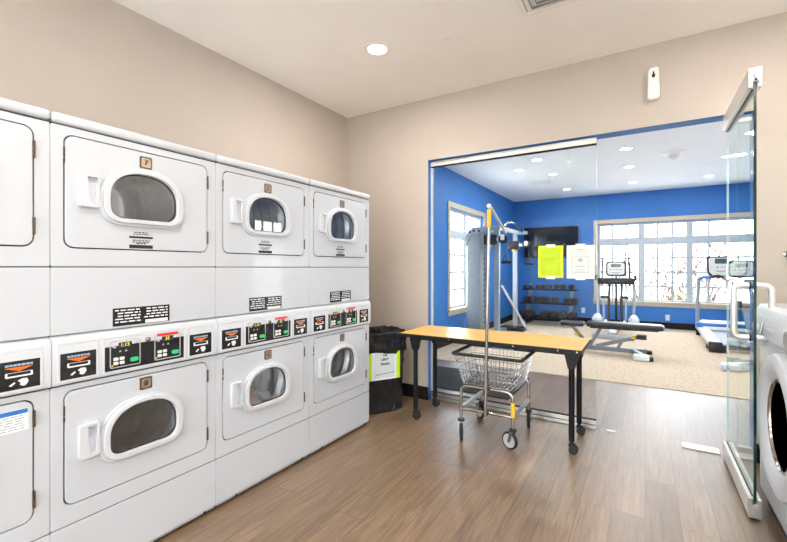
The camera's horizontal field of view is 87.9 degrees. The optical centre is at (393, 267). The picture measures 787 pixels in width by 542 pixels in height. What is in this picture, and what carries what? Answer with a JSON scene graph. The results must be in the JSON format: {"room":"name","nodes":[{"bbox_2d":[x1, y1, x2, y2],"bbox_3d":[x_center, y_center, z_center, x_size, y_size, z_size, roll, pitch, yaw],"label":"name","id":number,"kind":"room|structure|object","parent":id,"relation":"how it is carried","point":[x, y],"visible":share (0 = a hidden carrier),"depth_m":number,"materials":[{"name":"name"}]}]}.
{"room":"laundry","nodes":[
{"label":"laundry","id":0,"kind":"room"},
{"bbox_2d":[0,0,513,327],"bbox_3d":[-0.421,-0.175,4.723,0.150,2.905,12.800,0,0,32],"label":"wall","id":1,"kind":"structure","parent":0,"point":[105,62],"depth_m":2.84,"materials":[{"name":"beige paint"}]},
{"bbox_2d":[447,201,485,315],"bbox_3d":[1.341,-0.148,7.496,0.170,1.900,1.880,0,0,32],"label":"window","id":2,"kind":"structure","parent":1,"relation":"in","point":[455,309],"depth_m":7.17,"materials":[{"name":"white plastic"}]},
{"bbox_2d":[437,314,512,348],"bbox_3d":[1.292,1.206,7.347,0.014,0.129,6.535,0,0,32],"label":"baseboard","id":3,"kind":"structure","parent":1,"relation":"attached to","point":[510,317],"depth_m":8.64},
{"bbox_2d":[113,0,786,201],"bbox_3d":[2.053,-1.678,3.199,5.962,0.100,13.100,0,0,32],"label":"ceiling","id":4,"kind":"structure","parent":0,"point":[314,49],"depth_m":3.06,"materials":[{"name":"paint"}]},
{"bbox_2d":[365,42,389,55],"bbox_3d":[-0.121,-1.623,3.035,0.188,0.010,0.188,0,0,32],"label":"recessed light","id":5,"kind":"object","parent":4,"relation":"in","point":[373,48],"visible":1,"depth_m":3.03,"materials":[{"name":"white plastic"}]},
{"bbox_2d":[368,45,385,53],"bbox_3d":[-0.121,-1.626,3.035,0.136,0.003,0.136,0,0,32],"label":"diffuser","id":6,"kind":"object","parent":5,"relation":"attached to","point":[372,49],"depth_m":3.04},
{"bbox_2d":[441,35,450,40],"bbox_3d":[0.374,-1.627,2.894,0.068,0.001,0.068,0,0,32],"label":"sprinkler cover","id":7,"kind":"object","parent":4,"relation":"attached to","point":[446,37],"visible":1,"depth_m":2.90,"materials":[{"name":"paint"}]},
{"bbox_2d":[530,158,543,161],"bbox_3d":[2.163,-1.623,6.151,0.194,0.010,0.194,0,0,32],"label":"recessed light","id":8,"kind":"object","parent":4,"relation":"in","point":[533,159],"visible":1,"depth_m":6.14,"materials":[{"name":"white plastic"}]},
{"bbox_2d":[529,179,551,184],"bbox_3d":[2.808,-1.620,7.767,0.350,0.014,0.330,0,0,32],"label":"ceiling vent","id":9,"kind":"object","parent":4,"relation":"in","point":[548,181],"visible":1,"depth_m":7.75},
{"bbox_2d":[515,0,578,17],"bbox_3d":[0.939,-1.617,2.229,0.604,0.022,0.604,0,0,32],"label":"ceiling vent","id":10,"kind":"object","parent":4,"relation":"in","point":[527,8],"visible":1,"depth_m":2.52,"materials":[{"name":"white metal"}]},
{"bbox_2d":[618,146,633,150],"bbox_3d":[3.181,-1.623,5.582,0.194,0.010,0.194,0,0,32],"label":"recessed light","id":11,"kind":"object","parent":4,"relation":"in","point":[628,147],"visible":1,"depth_m":5.57,"materials":[{"name":"white plastic"}]},
{"bbox_2d":[622,165,635,167],"bbox_3d":[3.796,-1.623,6.577,0.194,0.010,0.194,0,0,32],"label":"recessed light","id":12,"kind":"object","parent":4,"relation":"in","point":[627,166],"visible":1,"depth_m":6.56,"materials":[{"name":"white plastic"}]},
{"bbox_2d":[661,150,687,159],"bbox_3d":[3.988,-1.580,5.801,0.320,0.096,0.320,0,0,32],"label":"smoke detector","id":13,"kind":"object","parent":4,"relation":"attached to","point":[673,155],"visible":1,"depth_m":5.75,"materials":[{"name":"white plastic"}]},
{"bbox_2d":[719,154,735,157],"bbox_3d":[4.883,-1.623,5.958,0.194,0.010,0.194,0,0,32],"label":"recessed light","id":14,"kind":"object","parent":4,"relation":"in","point":[730,155],"visible":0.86,"depth_m":5.95,"materials":[{"name":"white plastic"}]},
{"bbox_2d":[155,319,786,541],"bbox_3d":[2.053,1.324,3.199,5.962,0.106,13.100,0,0,32],"label":"floor","id":15,"kind":"structure","parent":0,"point":[396,476],"depth_m":2.57,"materials":[{"name":"brown wood"}]},
{"bbox_2d":[0,97,51,541],"bbox_3d":[-1.768,0.341,1.423,0.726,1.872,0.697,0,0,32],"label":"dryer","id":16,"kind":"object","parent":15,"relation":"on","point":[25,343],"visible":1,"depth_m":1.48,"materials":[{"name":"white metal"}]},
{"bbox_2d":[0,415,23,433],"bbox_3d":[-1.386,0.555,1.394,0.001,0.049,0.192,0,0,32],"label":"print","id":17,"kind":"object","parent":16,"relation":"attached to","point":[9,424],"depth_m":1.45},
{"bbox_2d":[47,111,216,541],"bbox_3d":[-1.402,0.341,2.017,0.726,1.872,0.697,0,0,32],"label":"dryer","id":18,"kind":"object","parent":15,"relation":"on","point":[133,336],"visible":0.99,"depth_m":1.79,"materials":[{"name":"white metal"}]},
{"bbox_2d":[129,232,152,248],"bbox_3d":[-1.124,-0.121,1.819,0.001,0.072,0.100,0,0,32],"label":"print","id":19,"kind":"object","parent":18,"relation":"attached to","point":[137,240],"depth_m":1.82},
{"bbox_2d":[115,306,167,322],"bbox_3d":[-1.122,0.215,1.827,0.001,0.067,0.224,0,0,32],"label":"print","id":20,"kind":"object","parent":18,"relation":"on","point":[123,314],"depth_m":1.82},
{"bbox_2d":[213,155,310,507],"bbox_3d":[-1.036,0.341,2.612,0.726,1.872,0.697,0,0,32],"label":"dryer","id":21,"kind":"object","parent":15,"relation":"on","point":[263,316],"visible":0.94,"depth_m":2.38,"materials":[{"name":"white metal"}]},
{"bbox_2d":[249,387,261,404],"bbox_3d":[-0.907,0.852,2.512,0.263,0.233,0.151,0,0,32],"label":"heap","id":22,"kind":"object","parent":21,"relation":"in","point":[253,398],"visible":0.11,"depth_m":2.46,"materials":[{"name":"pink fabric"}]},
{"bbox_2d":[250,386,271,401],"bbox_3d":[-0.872,0.839,2.652,0.224,0.133,0.143,0,0,32],"label":"heap","id":23,"kind":"object","parent":21,"relation":"in","point":[263,394],"visible":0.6,"depth_m":2.58,"materials":[{"name":"white fabric"}]},
{"bbox_2d":[259,241,271,252],"bbox_3d":[-0.758,-0.121,2.414,0.001,0.072,0.100,0,0,32],"label":"print","id":24,"kind":"object","parent":21,"relation":"attached to","point":[264,246],"depth_m":2.41},
{"bbox_2d":[251,297,280,308],"bbox_3d":[-0.756,0.215,2.421,0.001,0.067,0.224,0,0,32],"label":"print","id":25,"kind":"object","parent":21,"relation":"on","point":[256,302],"depth_m":2.42},
{"bbox_2d":[307,179,370,455],"bbox_3d":[-0.669,0.341,3.206,0.726,1.872,0.697,0,0,32],"label":"dryer","id":26,"kind":"object","parent":15,"relation":"on","point":[340,308],"visible":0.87,"depth_m":2.98,"materials":[{"name":"white metal"}]},
{"bbox_2d":[331,291,349,300],"bbox_3d":[-0.389,0.215,3.016,0.001,0.067,0.224,0,0,32],"label":"print","id":27,"kind":"object","parent":26,"relation":"on","point":[335,295],"depth_m":3.01},
{"bbox_2d":[336,246,344,255],"bbox_3d":[-0.391,-0.121,3.008,0.001,0.072,0.100,0,0,32],"label":"print","id":28,"kind":"object","parent":26,"relation":"attached to","point":[340,250],"depth_m":3.01},
{"bbox_2d":[369,325,406,414],"bbox_3d":[-0.148,0.916,3.712,0.468,0.722,0.343,0,0,-28],"label":"trash bin","id":29,"kind":"object","parent":15,"relation":"on","point":[386,347],"visible":0.56,"depth_m":3.59,"materials":[{"name":"black plastic"}]},
{"bbox_2d":[376,354,393,375],"bbox_3d":[-0.071,0.851,3.580,0.176,0.176,0.001,0,0,-28],"label":"print","id":30,"kind":"object","parent":29,"relation":"attached to","point":[384,362],"depth_m":3.58},
{"bbox_2d":[437,366,528,399],"bbox_3d":[0.649,1.271,4.713,1.600,0.012,0.845,0,0,32],"label":"floor mat","id":31,"kind":"object","parent":15,"relation":"on","point":[448,378],"visible":0.47,"depth_m":4.49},
{"bbox_2d":[451,204,534,449],"bbox_3d":[0.790,0.411,3.143,0.534,1.731,0.622,0,0,32],"label":"cart","id":32,"kind":"object","parent":15,"relation":"on","point":[509,439],"visible":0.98,"depth_m":2.96,"materials":[{"name":"silver metal"}]},
{"bbox_2d":[451,345,534,390],"bbox_3d":[0.762,0.745,3.098,0.534,0.247,0.421,0,0,32],"label":"wire basket","id":33,"kind":"object","parent":32,"relation":"on","point":[472,384],"depth_m":2.99,"materials":[{"name":"silver metal"}]},
{"bbox_2d":[399,325,590,454],"bbox_3d":[0.781,0.911,3.271,1.400,0.732,0.535,0,0,32],"label":"folding table","id":34,"kind":"object","parent":15,"relation":"on","point":[573,348],"visible":1,"depth_m":3.11,"materials":[{"name":"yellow wood"}]},
{"bbox_2d":[465,221,532,331],"bbox_3d":[2.002,0.230,7.582,0.850,2.081,1.910,0,0,32],"label":"cable machine","id":35,"kind":"object","parent":15,"relation":"on","point":[476,237],"visible":0.77,"depth_m":6.90,"materials":[{"name":"silver metal"}]},
{"bbox_2d":[520,284,577,327],"bbox_3d":[3.503,0.828,9.189,1.160,0.885,0.840,0,0,32],"label":"dumbbell rack","id":36,"kind":"object","parent":15,"relation":"on","point":[527,319],"visible":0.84,"depth_m":9.08,"materials":[{"name":"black metal"}]},
{"bbox_2d":[518,309,526,315],"bbox_3d":[2.945,1.020,9.274,0.155,0.147,0.307,0,0,32],"label":"dumbbell","id":37,"kind":"object","parent":36,"relation":"on","point":[522,312],"visible":0.88,"depth_m":9.15,"materials":[{"name":"metal"}]},
{"bbox_2d":[523,296,529,301],"bbox_3d":[3.064,0.717,9.354,0.130,0.124,0.288,0,0,32],"label":"dumbbell","id":38,"kind":"object","parent":36,"relation":"on","point":[526,298],"visible":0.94,"depth_m":9.24,"materials":[{"name":"metal"}]},
{"bbox_2d":[526,309,535,316],"bbox_3d":[3.089,1.019,9.185,0.158,0.150,0.307,0,0,32],"label":"dumbbell","id":39,"kind":"object","parent":36,"relation":"on","point":[531,312],"visible":1,"depth_m":9.07,"materials":[{"name":"metal"}]},
{"bbox_2d":[530,296,537,301],"bbox_3d":[3.192,0.716,9.275,0.133,0.126,0.294,0,0,32],"label":"dumbbell","id":40,"kind":"object","parent":36,"relation":"on","point":[533,298],"visible":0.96,"depth_m":9.16,"materials":[{"name":"metal"}]},
{"bbox_2d":[536,296,543,302],"bbox_3d":[3.319,0.717,9.196,0.130,0.124,0.288,0,0,32],"label":"dumbbell","id":41,"kind":"object","parent":36,"relation":"on","point":[539,299],"visible":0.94,"depth_m":9.08,"materials":[{"name":"metal"}]},
{"bbox_2d":[540,310,549,317],"bbox_3d":[3.353,1.020,9.022,0.155,0.147,0.307,0,0,32],"label":"dumbbell","id":42,"kind":"object","parent":36,"relation":"on","point":[545,313],"visible":0.98,"depth_m":8.90,"materials":[{"name":"metal"}]},
{"bbox_2d":[543,296,550,302],"bbox_3d":[3.430,0.716,9.128,0.133,0.126,0.294,0,0,32],"label":"dumbbell","id":43,"kind":"object","parent":36,"relation":"on","point":[546,299],"visible":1,"depth_m":9.01,"materials":[{"name":"metal"}]},
{"bbox_2d":[549,310,558,317],"bbox_3d":[3.515,1.019,8.923,0.158,0.150,0.307,0,0,32],"label":"dumbbell","id":44,"kind":"object","parent":36,"relation":"on","point":[554,313],"visible":1,"depth_m":8.80,"materials":[{"name":"metal"}]},
{"bbox_2d":[551,297,558,302],"bbox_3d":[3.583,0.717,9.033,0.130,0.124,0.288,0,0,32],"label":"dumbbell","id":45,"kind":"object","parent":36,"relation":"on","point":[554,299],"visible":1,"depth_m":8.92,"materials":[{"name":"metal"}]},
{"bbox_2d":[558,311,567,318],"bbox_3d":[3.668,1.020,8.828,0.155,0.147,0.307,0,0,32],"label":"dumbbell","id":46,"kind":"object","parent":36,"relation":"on","point":[562,314],"visible":1,"depth_m":8.71,"materials":[{"name":"metal"}]},
{"bbox_2d":[563,297,570,303],"bbox_3d":[3.796,0.716,8.902,0.133,0.126,0.294,0,0,32],"label":"dumbbell","id":47,"kind":"object","parent":36,"relation":"on","point":[567,300],"visible":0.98,"depth_m":8.79,"materials":[{"name":"metal"}]},
{"bbox_2d":[568,284,574,289],"bbox_3d":[3.924,0.426,8.976,0.113,0.107,0.249,0,0,32],"label":"dumbbell","id":48,"kind":"object","parent":36,"relation":"on","point":[572,286],"visible":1,"depth_m":8.88,"materials":[{"name":"metal"}]},
{"bbox_2d":[568,311,577,318],"bbox_3d":[3.838,1.019,8.723,0.158,0.150,0.307,0,0,32],"label":"dumbbell","id":49,"kind":"object","parent":36,"relation":"on","point":[572,315],"visible":1,"depth_m":8.61,"materials":[{"name":"metal"}]},
{"bbox_2d":[571,297,578,303],"bbox_3d":[3.924,0.717,8.823,0.130,0.124,0.288,0,0,32],"label":"dumbbell","id":50,"kind":"object","parent":36,"relation":"on","point":[575,300],"visible":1,"depth_m":8.71,"materials":[{"name":"metal"}]},
{"bbox_2d":[560,320,664,361],"bbox_3d":[3.174,1.036,5.991,1.340,0.468,0.650,0,0,32],"label":"weight bench","id":51,"kind":"object","parent":15,"relation":"on","point":[638,354],"visible":0.86,"depth_m":5.89,"materials":[{"name":"grey metal"}]},
{"bbox_2d":[592,257,638,340],"bbox_3d":[4.229,0.531,7.795,0.800,1.477,1.450,0,0,32],"label":"elliptical trainer","id":52,"kind":"object","parent":15,"relation":"on","point":[613,268],"visible":0.69,"depth_m":7.90,"materials":[{"name":"silver metal"}]},
{"bbox_2d":[597,278,634,284],"bbox_3d":[4.384,0.267,8.046,0.640,0.130,0.180,0,0,32],"label":"tray","id":53,"kind":"object","parent":52,"relation":"on","point":[621,281],"depth_m":7.96,"materials":[{"name":"black plastic"}]},
{"bbox_2d":[681,442,719,454],"bbox_3d":[2.163,1.272,2.877,0.213,0.008,0.097,0,0,32],"label":"plate","id":54,"kind":"object","parent":15,"relation":"on","point":[684,444],"visible":1,"depth_m":2.87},
{"bbox_2d":[695,256,749,353],"bbox_3d":[5.630,0.535,6.808,0.860,1.475,2.100,0,0,32],"label":"treadmill","id":55,"kind":"object","parent":15,"relation":"on","point":[714,332],"visible":0.7,"depth_m":7.08,"materials":[{"name":"white plastic"}]},
{"bbox_2d":[720,301,749,371],"bbox_3d":[4.633,0.714,5.113,1.149,1.112,0.572,0,0,11],"label":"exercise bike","id":56,"kind":"object","parent":15,"relation":"on","point":[741,304],"visible":0.35,"depth_m":5.11,"materials":[{"name":"white plastic"}]},
{"bbox_2d":[752,303,786,539],"bbox_3d":[2.083,0.736,1.720,0.768,1.083,0.815,0,0,32],"label":"washing machine","id":57,"kind":"object","parent":15,"relation":"on","point":[771,321],"visible":0.93,"depth_m":1.92,"materials":[{"name":"white metal"}]},
{"bbox_2d":[348,12,786,457],"bbox_3d":[1.945,-0.175,3.024,5.662,2.905,0.140,0,0,32],"label":"wall","id":58,"kind":"structure","parent":0,"point":[391,151],"depth_m":3.32,"materials":[{"name":"beige paint"}]},
{"bbox_2d":[431,137,596,428],"bbox_3d":[0.989,0.124,3.610,1.454,2.303,0.048,0,0,32],"label":"window","id":59,"kind":"structure","parent":58,"relation":"in","point":[591,423],"depth_m":3.60,"materials":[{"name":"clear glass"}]},
{"bbox_2d":[538,244,562,278],"bbox_3d":[1.309,-0.049,3.403,0.198,0.289,0.002,0,0,32],"label":"paper","id":60,"kind":"object","parent":59,"relation":"attached to","point":[550,256],"visible":1,"depth_m":3.40,"materials":[{"name":"yellow paper"}]},
{"bbox_2d":[567,244,594,279],"bbox_3d":[1.504,-0.045,3.283,0.205,0.291,0.002,0,0,32],"label":"paper","id":61,"kind":"object","parent":59,"relation":"attached to","point":[580,257],"visible":1,"depth_m":3.28,"materials":[{"name":"white paper"}]},
{"bbox_2d":[574,249,588,266],"bbox_3d":[1.504,-0.053,3.282,0.125,0.193,0.001,0,0,32],"label":"print","id":62,"kind":"object","parent":61,"relation":"attached to","point":[581,256],"depth_m":3.28},
{"bbox_2d":[402,383,759,463],"bbox_3d":[1.366,1.214,3.291,4.368,0.125,0.014,0,0,32],"label":"baseboard","id":63,"kind":"structure","parent":58,"relation":"attached to","point":[407,389],"depth_m":3.97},
{"bbox_2d":[647,67,659,101],"bbox_3d":[1.880,-1.325,2.949,0.075,0.227,0.055,0,0,32],"label":"air freshener","id":64,"kind":"object","parent":58,"relation":"attached to","point":[653,73],"visible":1,"depth_m":2.93,"materials":[{"name":"white plastic"}]},
{"bbox_2d":[723,66,775,519],"bbox_3d":[2.028,0.129,2.391,0.180,2.273,0.802,0,0,32],"label":"door","id":65,"kind":"structure","parent":58,"relation":"in","point":[747,91],"depth_m":2.11,"materials":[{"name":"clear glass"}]},
{"bbox_2d":[737,114,751,458],"bbox_3d":[2.372,0.124,2.757,0.075,2.303,0.044,0,0,32],"label":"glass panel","id":66,"kind":"structure","parent":65,"relation":"attached to","point":[743,451],"depth_m":2.74,"materials":[{"name":"clear glass"}]},
{"bbox_2d":[749,282,751,340],"bbox_3d":[1.853,0.227,2.106,0.028,0.306,0.035,0,0,32],"label":"door handle","id":67,"kind":"object","parent":65,"relation":"in","point":[750,284],"depth_m":2.10,"materials":[{"name":"white metal"}]},
{"bbox_2d":[514,182,749,323],"bbox_3d":[5.450,-0.175,8.710,5.962,2.905,0.150,0,0,32],"label":"wall","id":68,"kind":"structure","parent":0,"point":[582,211],"depth_m":9.04,"materials":[{"name":"blue paint"}]},
{"bbox_2d":[524,225,578,257],"bbox_3d":[3.716,-0.593,9.640,1.210,0.730,0.086,0,0,32],"label":"television","id":69,"kind":"object","parent":68,"relation":"attached to","point":[566,236],"visible":0.7,"depth_m":9.60,"materials":[{"name":"black plastic"}]},
{"bbox_2d":[518,315,695,330],"bbox_3d":[5.413,1.206,8.637,5.648,0.129,0.014,0,0,32],"label":"baseboard","id":70,"kind":"structure","parent":68,"relation":"attached to","point":[681,326],"depth_m":8.49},
{"bbox_2d":[665,315,669,320],"bbox_3d":[5.690,1.042,8.469,0.080,0.124,0.010,0,0,32],"label":"wall outlet","id":71,"kind":"object","parent":68,"relation":"attached to","point":[667,317],"visible":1,"depth_m":8.47,"materials":[{"name":"white plastic"}]},
{"bbox_2d":[592,212,749,310],"bbox_3d":[5.700,-0.118,8.504,2.790,1.880,0.170,0,0,32],"label":"window","id":72,"kind":"structure","parent":68,"relation":"in","point":[689,239],"depth_m":8.49,"materials":[{"name":"white plastic"}]},
{"label":"outside","id":73,"kind":"structure","parent":0,"visible":0},
{"bbox_2d":[451,276,743,305],"bbox_3d":[2.624,1.527,4.256,120.000,0.200,110.000,0,0,32],"label":"ground","id":74,"kind":"structure","parent":73,"point":[604,289],"depth_m":25.32,"materials":[{"name":"white"}]},
{"bbox_2d":[606,248,670,298],"bbox_3d":[7.750,0.373,13.105,1.958,2.146,1.337,0,0,32],"label":"young tree","id":75,"kind":"object","parent":74,"relation":"on","point":[629,294],"visible":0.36,"depth_m":13.14,"materials":[{"name":"grey plant"}]},
{"bbox_2d":[645,252,701,300],"bbox_3d":[7.593,0.503,11.271,1.496,1.886,1.214,0,0,32],"label":"young tree","id":76,"kind":"object","parent":74,"relation":"on","point":[665,283],"visible":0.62,"depth_m":11.27,"materials":[{"name":"grey plant"}]},
{"bbox_2d":[669,291,695,300],"bbox_3d":[7.308,1.014,10.201,0.684,0.869,0.626,0,0,5],"label":"shrub","id":77,"kind":"object","parent":74,"relation":"on","point":[679,297],"visible":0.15,"depth_m":10.25,"materials":[{"name":"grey plant"}]},
{"bbox_2d":[677,243,739,301],"bbox_3d":[8.967,0.255,11.627,1.484,2.376,1.172,0,0,32],"label":"young tree","id":78,"kind":"object","parent":74,"relation":"on","point":[698,262],"visible":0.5,"depth_m":11.54,"materials":[{"name":"grey plant"}]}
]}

